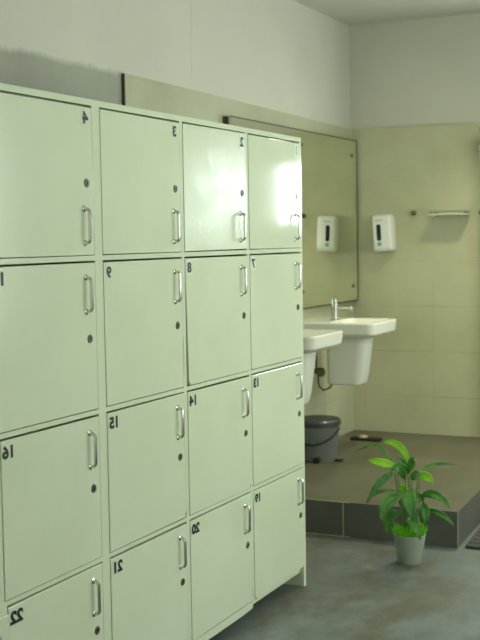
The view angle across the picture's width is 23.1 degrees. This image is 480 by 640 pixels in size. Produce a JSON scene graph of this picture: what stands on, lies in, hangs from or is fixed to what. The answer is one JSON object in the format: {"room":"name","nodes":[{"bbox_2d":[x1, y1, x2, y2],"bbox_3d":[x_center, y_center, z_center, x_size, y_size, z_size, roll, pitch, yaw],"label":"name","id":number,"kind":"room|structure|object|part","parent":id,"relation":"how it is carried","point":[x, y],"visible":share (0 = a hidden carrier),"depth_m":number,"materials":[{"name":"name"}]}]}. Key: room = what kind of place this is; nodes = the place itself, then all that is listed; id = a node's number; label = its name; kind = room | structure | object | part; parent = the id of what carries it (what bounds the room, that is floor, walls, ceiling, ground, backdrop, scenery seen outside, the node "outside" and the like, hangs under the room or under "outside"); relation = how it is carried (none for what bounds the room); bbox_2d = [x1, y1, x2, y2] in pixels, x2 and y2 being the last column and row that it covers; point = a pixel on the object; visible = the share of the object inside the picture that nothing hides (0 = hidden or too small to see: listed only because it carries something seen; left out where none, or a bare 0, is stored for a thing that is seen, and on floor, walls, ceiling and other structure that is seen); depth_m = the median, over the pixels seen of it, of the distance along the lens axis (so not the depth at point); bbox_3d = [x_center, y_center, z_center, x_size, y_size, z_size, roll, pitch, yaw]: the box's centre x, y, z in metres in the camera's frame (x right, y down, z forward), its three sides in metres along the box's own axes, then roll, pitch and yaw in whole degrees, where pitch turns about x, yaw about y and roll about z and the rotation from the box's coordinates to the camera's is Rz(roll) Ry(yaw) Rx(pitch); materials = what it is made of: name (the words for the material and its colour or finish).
{"room":"changing room","nodes":[
{"label":"changing room","id":0,"kind":"room"},
{"bbox_2d":[0,0,349,128],"bbox_3d":[-1.117,-0.209,3.833,0.100,2.745,8.474,1,4,26],"label":"wall","id":1,"kind":"structure","parent":0,"point":[286,56],"depth_m":5.49,"materials":[{"name":"white paint"}]},
{"bbox_2d":[121,73,353,435],"bbox_3d":[0.123,-0.085,6.295,0.015,2.118,2.792,1,4,26],"label":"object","id":2,"kind":"structure","parent":1,"relation":"attached to","point":[137,92],"depth_m":6.22,"materials":[{"name":"beige tile"}]},
{"bbox_2d":[223,115,357,308],"bbox_3d":[0.338,-0.567,6.655,0.048,1.014,1.834,1,4,26],"label":"wall mirror","id":3,"kind":"object","parent":1,"relation":"attached to","point":[329,192],"visible":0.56,"depth_m":6.99,"materials":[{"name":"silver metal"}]},
{"bbox_2d":[303,329,342,403],"bbox_3d":[0.221,0.172,5.920,0.499,0.500,0.440,1,4,26],"label":"basin","id":4,"kind":"object","parent":1,"relation":"attached to","point":[314,340],"visible":0.23,"depth_m":5.83,"materials":[{"name":"white ceramic"}]},
{"bbox_3d":[0.220,0.105,5.915,0.499,0.087,0.440,1,4,26],"label":"bowl","id":5,"kind":"part","parent":4,"relation":"part of","materials":[{"name":"white ceramic"}]},
{"bbox_2d":[314,352,331,390],"bbox_3d":[0.470,0.261,6.852,0.147,0.321,0.101,1,4,26],"label":"angle valve","id":6,"kind":"object","parent":1,"relation":"attached to","point":[320,372],"visible":0.71,"depth_m":6.87,"materials":[{"name":"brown metal"}]},
{"bbox_3d":[0.469,0.302,6.835,0.055,0.056,0.052,-1,4,1],"label":"valve knob","id":7,"kind":"part","parent":6,"relation":"part of","materials":[{"name":"brown metal"}]},
{"bbox_2d":[303,295,395,384],"bbox_3d":[0.596,0.112,6.702,0.499,0.500,0.440,1,4,26],"label":"basin","id":8,"kind":"object","parent":1,"relation":"attached to","point":[348,363],"visible":0.87,"depth_m":6.60,"materials":[{"name":"white ceramic"}]},
{"bbox_2d":[331,295,352,320],"bbox_3d":[0.587,-0.068,6.707,0.138,0.142,0.078,1,4,26],"label":"faucet","id":9,"kind":"object","parent":8,"relation":"on","point":[334,305],"depth_m":6.70,"materials":[{"name":"silver metal"}]},
{"bbox_3d":[0.595,0.045,6.697,0.499,0.087,0.440,1,4,26],"label":"bowl","id":10,"kind":"part","parent":8,"relation":"part of","materials":[{"name":"white ceramic"}]},
{"bbox_2d":[209,524,479,639],"bbox_3d":[0.556,1.238,3.141,3.761,0.100,8.474,1,4,26],"label":"floor","id":11,"kind":"structure","parent":0,"point":[355,588],"depth_m":4.58,"materials":[{"name":"grey concrete"}]},
{"bbox_2d":[0,83,305,639],"bbox_3d":[-0.572,0.279,3.450,0.507,1.806,3.010,1,4,26],"label":"lockers","id":12,"kind":"object","parent":11,"relation":"on","point":[152,445],"visible":1,"depth_m":3.57,"materials":[{"name":"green metal"}]},
{"bbox_3d":[-0.694,0.949,2.731,0.013,0.404,0.476,1,5,30],"label":"locker door","id":13,"kind":"part","parent":12,"relation":"part of","materials":[{"name":"green metal"}]},
{"bbox_3d":[-0.519,-0.372,3.090,0.013,0.412,0.467,1,4,26],"label":"locker door","id":14,"kind":"part","parent":12,"relation":"part of","materials":[{"name":"green metal"}]},
{"bbox_3d":[-0.512,0.061,3.120,0.013,0.415,0.465,1,4,26],"label":"locker door","id":15,"kind":"part","parent":12,"relation":"part of","materials":[{"name":"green metal"}]},
{"bbox_3d":[-0.502,0.492,3.156,0.013,0.407,0.453,1,4,26],"label":"locker door","id":16,"kind":"part","parent":12,"relation":"part of","materials":[{"name":"green metal"}]},
{"bbox_3d":[-0.493,0.914,3.189,0.013,0.404,0.443,1,4,26],"label":"locker door","id":17,"kind":"part","parent":12,"relation":"part of","materials":[{"name":"green metal"}]},
{"bbox_3d":[-0.422,-0.261,3.256,0.024,0.114,0.018,1,4,26],"label":"handle","id":18,"kind":"part","parent":12,"relation":"part of","materials":[{"name":"silver metal"}]},
{"bbox_3d":[-0.419,-0.071,3.269,0.024,0.114,0.018,1,4,26],"label":"handle","id":19,"kind":"part","parent":12,"relation":"part of","materials":[{"name":"silver metal"}]},
{"bbox_3d":[-0.412,0.365,3.299,0.024,0.114,0.018,1,4,26],"label":"handle","id":20,"kind":"part","parent":12,"relation":"part of","materials":[{"name":"silver metal"}]},
{"bbox_3d":[-0.405,0.787,3.328,0.024,0.114,0.018,1,4,26],"label":"handle","id":21,"kind":"part","parent":12,"relation":"part of","materials":[{"name":"silver metal"}]},
{"bbox_3d":[-0.298,-0.408,3.551,0.013,0.412,0.466,1,4,26],"label":"locker door","id":22,"kind":"part","parent":12,"relation":"part of","materials":[{"name":"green metal"}]},
{"bbox_3d":[-0.291,0.026,3.581,0.013,0.415,0.466,1,4,26],"label":"locker door","id":23,"kind":"part","parent":12,"relation":"part of","materials":[{"name":"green metal"}]},
{"bbox_3d":[-0.284,0.456,3.611,0.013,0.408,0.466,1,4,26],"label":"locker door","id":24,"kind":"part","parent":12,"relation":"part of","materials":[{"name":"green metal"}]},
{"bbox_3d":[-0.277,0.881,3.640,0.013,0.404,0.466,1,4,26],"label":"locker door","id":25,"kind":"part","parent":12,"relation":"part of","materials":[{"name":"green metal"}]},
{"bbox_3d":[-0.200,-0.297,3.718,0.024,0.114,0.018,1,4,26],"label":"handle","id":26,"kind":"part","parent":12,"relation":"part of","materials":[{"name":"silver metal"}]},
{"bbox_3d":[-0.197,-0.106,3.732,0.024,0.114,0.018,1,4,26],"label":"handle","id":27,"kind":"part","parent":12,"relation":"part of","materials":[{"name":"silver metal"}]},
{"bbox_3d":[-0.190,0.330,3.762,0.024,0.114,0.018,1,4,26],"label":"handle","id":28,"kind":"part","parent":12,"relation":"part of","materials":[{"name":"silver metal"}]},
{"bbox_3d":[-0.183,0.752,3.791,0.024,0.114,0.018,1,4,26],"label":"handle","id":29,"kind":"part","parent":12,"relation":"part of","materials":[{"name":"silver metal"}]},
{"bbox_3d":[-0.085,-0.443,3.995,0.013,0.412,0.469,1,4,26],"label":"locker door","id":30,"kind":"part","parent":12,"relation":"part of","materials":[{"name":"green metal"}]},
{"bbox_3d":[-0.078,-0.008,4.025,0.013,0.416,0.470,1,4,26],"label":"locker door","id":31,"kind":"part","parent":12,"relation":"part of","materials":[{"name":"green metal"}]},
{"bbox_3d":[-0.071,0.423,4.055,0.013,0.408,0.469,1,4,26],"label":"locker door","id":32,"kind":"part","parent":12,"relation":"part of","materials":[{"name":"green metal"}]},
{"bbox_3d":[-0.064,0.846,4.084,0.013,0.404,0.469,1,4,26],"label":"locker door","id":33,"kind":"part","parent":12,"relation":"part of","materials":[{"name":"green metal"}]},
{"bbox_3d":[0.011,-0.331,4.158,0.024,0.114,0.018,1,4,26],"label":"handle","id":34,"kind":"part","parent":12,"relation":"part of","materials":[{"name":"silver metal"}]},
{"bbox_3d":[0.014,-0.140,4.171,0.024,0.114,0.018,1,4,26],"label":"handle","id":35,"kind":"part","parent":12,"relation":"part of","materials":[{"name":"silver metal"}]},
{"bbox_3d":[0.021,0.296,4.202,0.024,0.114,0.018,1,4,26],"label":"handle","id":36,"kind":"part","parent":12,"relation":"part of","materials":[{"name":"silver metal"}]},
{"bbox_3d":[0.028,0.718,4.231,0.024,0.114,0.018,1,4,26],"label":"handle","id":37,"kind":"part","parent":12,"relation":"part of","materials":[{"name":"silver metal"}]},
{"bbox_3d":[0.130,-0.476,4.441,0.013,0.412,0.473,1,4,26],"label":"locker door","id":38,"kind":"part","parent":12,"relation":"part of","materials":[{"name":"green metal"}]},
{"bbox_3d":[0.137,-0.043,4.471,0.013,0.416,0.473,1,4,26],"label":"locker door","id":39,"kind":"part","parent":12,"relation":"part of","materials":[{"name":"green metal"}]},
{"bbox_3d":[0.143,0.389,4.501,0.013,0.408,0.473,1,4,26],"label":"locker door","id":40,"kind":"part","parent":12,"relation":"part of","materials":[{"name":"green metal"}]},
{"bbox_3d":[0.150,0.812,4.530,0.013,0.403,0.473,1,4,26],"label":"locker door","id":41,"kind":"part","parent":12,"relation":"part of","materials":[{"name":"green metal"}]},
{"bbox_3d":[0.226,-0.365,4.606,0.024,0.114,0.018,1,4,26],"label":"handle","id":42,"kind":"part","parent":12,"relation":"part of","materials":[{"name":"silver metal"}]},
{"bbox_3d":[0.229,-0.174,4.619,0.024,0.114,0.018,1,4,26],"label":"handle","id":43,"kind":"part","parent":12,"relation":"part of","materials":[{"name":"silver metal"}]},
{"bbox_3d":[0.236,0.262,4.649,0.024,0.114,0.018,1,4,26],"label":"handle","id":44,"kind":"part","parent":12,"relation":"part of","materials":[{"name":"silver metal"}]},
{"bbox_3d":[0.243,0.683,4.679,0.024,0.114,0.018,1,4,26],"label":"handle","id":45,"kind":"part","parent":12,"relation":"part of","materials":[{"name":"silver metal"}]},
{"bbox_2d":[305,430,479,547],"bbox_3d":[0.862,0.871,6.449,1.216,0.167,1.980,1,4,26],"label":"platform","id":46,"kind":"object","parent":11,"relation":"on","point":[336,493],"visible":0.66,"depth_m":5.86,"materials":[{"name":"brown tile"}]},
{"bbox_2d":[304,415,343,463],"bbox_3d":[0.437,0.663,6.598,0.264,0.241,0.264,-2,4,-21],"label":"pedal bin","id":47,"kind":"object","parent":46,"relation":"on","point":[321,432],"visible":0.72,"depth_m":6.49,"materials":[{"name":"grey plastic"}]},
{"bbox_3d":[0.435,0.565,6.592,0.263,0.044,0.263,1,4,26],"label":"bin lid","id":48,"kind":"part","parent":47,"relation":"part of","materials":[{"name":"grey plastic"}]},
{"bbox_3d":[0.409,0.646,6.540,0.269,0.095,0.134,1,4,26],"label":"bail handle","id":49,"kind":"part","parent":47,"relation":"part of","materials":[{"name":"black plastic"}]},
{"bbox_2d":[350,435,381,441],"bbox_3d":[0.774,0.721,7.200,0.190,0.031,0.065,1,4,26],"label":"scrub brush","id":50,"kind":"object","parent":46,"relation":"on","point":[361,437],"visible":1,"depth_m":7.18,"materials":[{"name":"black plastic"}]},
{"bbox_2d":[355,440,457,565],"bbox_3d":[0.705,0.789,5.057,0.474,0.527,0.195,2,5,39],"label":"potted plant","id":51,"kind":"object","parent":11,"relation":"on","point":[409,539],"visible":1,"depth_m":5.04,"materials":[{"name":"green plant"}]},
{"bbox_3d":[0.688,0.777,5.089,0.062,0.324,0.006,1,4,26],"label":"stem","id":52,"kind":"part","parent":51,"relation":"part of","materials":[{"name":"green plant"}]},
{"bbox_3d":[0.693,0.798,5.069,0.046,0.284,0.026,1,4,26],"label":"stem","id":53,"kind":"part","parent":51,"relation":"part of","materials":[{"name":"green plant"}]},
{"bbox_3d":[0.697,0.784,5.071,0.043,0.312,0.021,1,4,26],"label":"stem","id":54,"kind":"part","parent":51,"relation":"part of","materials":[{"name":"green plant"}]},
{"bbox_3d":[0.734,0.987,5.083,0.140,0.127,0.140,1,4,26],"label":"pot","id":55,"kind":"part","parent":51,"relation":"part of","materials":[{"name":"white ceramic"}]},
{"bbox_3d":[0.760,0.795,5.058,0.044,0.289,0.006,1,4,22],"label":"stem","id":56,"kind":"part","parent":51,"relation":"part of","materials":[{"name":"green plant"}]},
{"bbox_2d":[465,527,479,549],"bbox_3d":[1.444,1.006,5.432,0.745,0.018,0.645,1,4,26],"label":"floor mat","id":57,"kind":"object","parent":11,"relation":"on","point":[474,542],"visible":1,"depth_m":5.34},
{"bbox_2d":[293,0,479,25],"bbox_3d":[0.511,-1.600,2.944,3.761,0.100,8.474,1,4,26],"label":"ceiling","id":58,"kind":"structure","parent":0,"point":[349,12],"depth_m":6.92,"materials":[{"name":"paint"}]},
{"bbox_2d":[349,13,479,128],"bbox_3d":[2.341,-0.470,6.808,3.561,2.745,0.100,1,4,26],"label":"wall","id":59,"kind":"structure","parent":0,"point":[425,71],"depth_m":7.27,"materials":[{"name":"white paint"}]},
{"bbox_2d":[372,214,395,251],"bbox_3d":[0.904,-0.543,7.364,0.132,0.239,0.104,1,4,26],"label":"soap dispenser","id":60,"kind":"object","parent":59,"relation":"attached to","point":[384,233],"visible":1,"depth_m":7.32,"materials":[{"name":"white plastic"}]},
{"bbox_2d":[352,122,479,436],"bbox_3d":[2.328,-0.141,6.776,3.547,2.092,0.014,1,4,26],"label":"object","id":61,"kind":"structure","parent":59,"relation":"attached to","point":[424,376],"depth_m":7.33,"materials":[{"name":"beige tile"}]},
{"bbox_2d":[428,210,469,216],"bbox_3d":[1.273,-0.651,7.161,0.234,0.034,0.135,1,4,26],"label":"wall shelf","id":62,"kind":"object","parent":59,"relation":"attached to","point":[465,212],"visible":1,"depth_m":7.11,"materials":[{"name":"plastic"}]},
{"bbox_3d":[1.276,-0.644,7.161,0.230,0.006,0.127,1,4,26],"label":"shelf plate","id":63,"kind":"part","parent":62,"relation":"part of","materials":[{"name":"glass"}]},
{"bbox_3d":[1.272,-0.662,7.159,0.234,0.009,0.133,1,4,26],"label":"rail","id":64,"kind":"part","parent":62,"relation":"part of","materials":[{"name":"silver metal"}]},
{"bbox_2d":[477,126,479,158],"bbox_3d":[1.462,-0.215,7.105,0.060,1.891,0.133,1,4,26],"label":"fitting","id":65,"kind":"object","parent":59,"relation":"attached to","point":[478,143],"visible":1,"depth_m":7.05,"materials":[{"name":"silver metal"}]}
]}

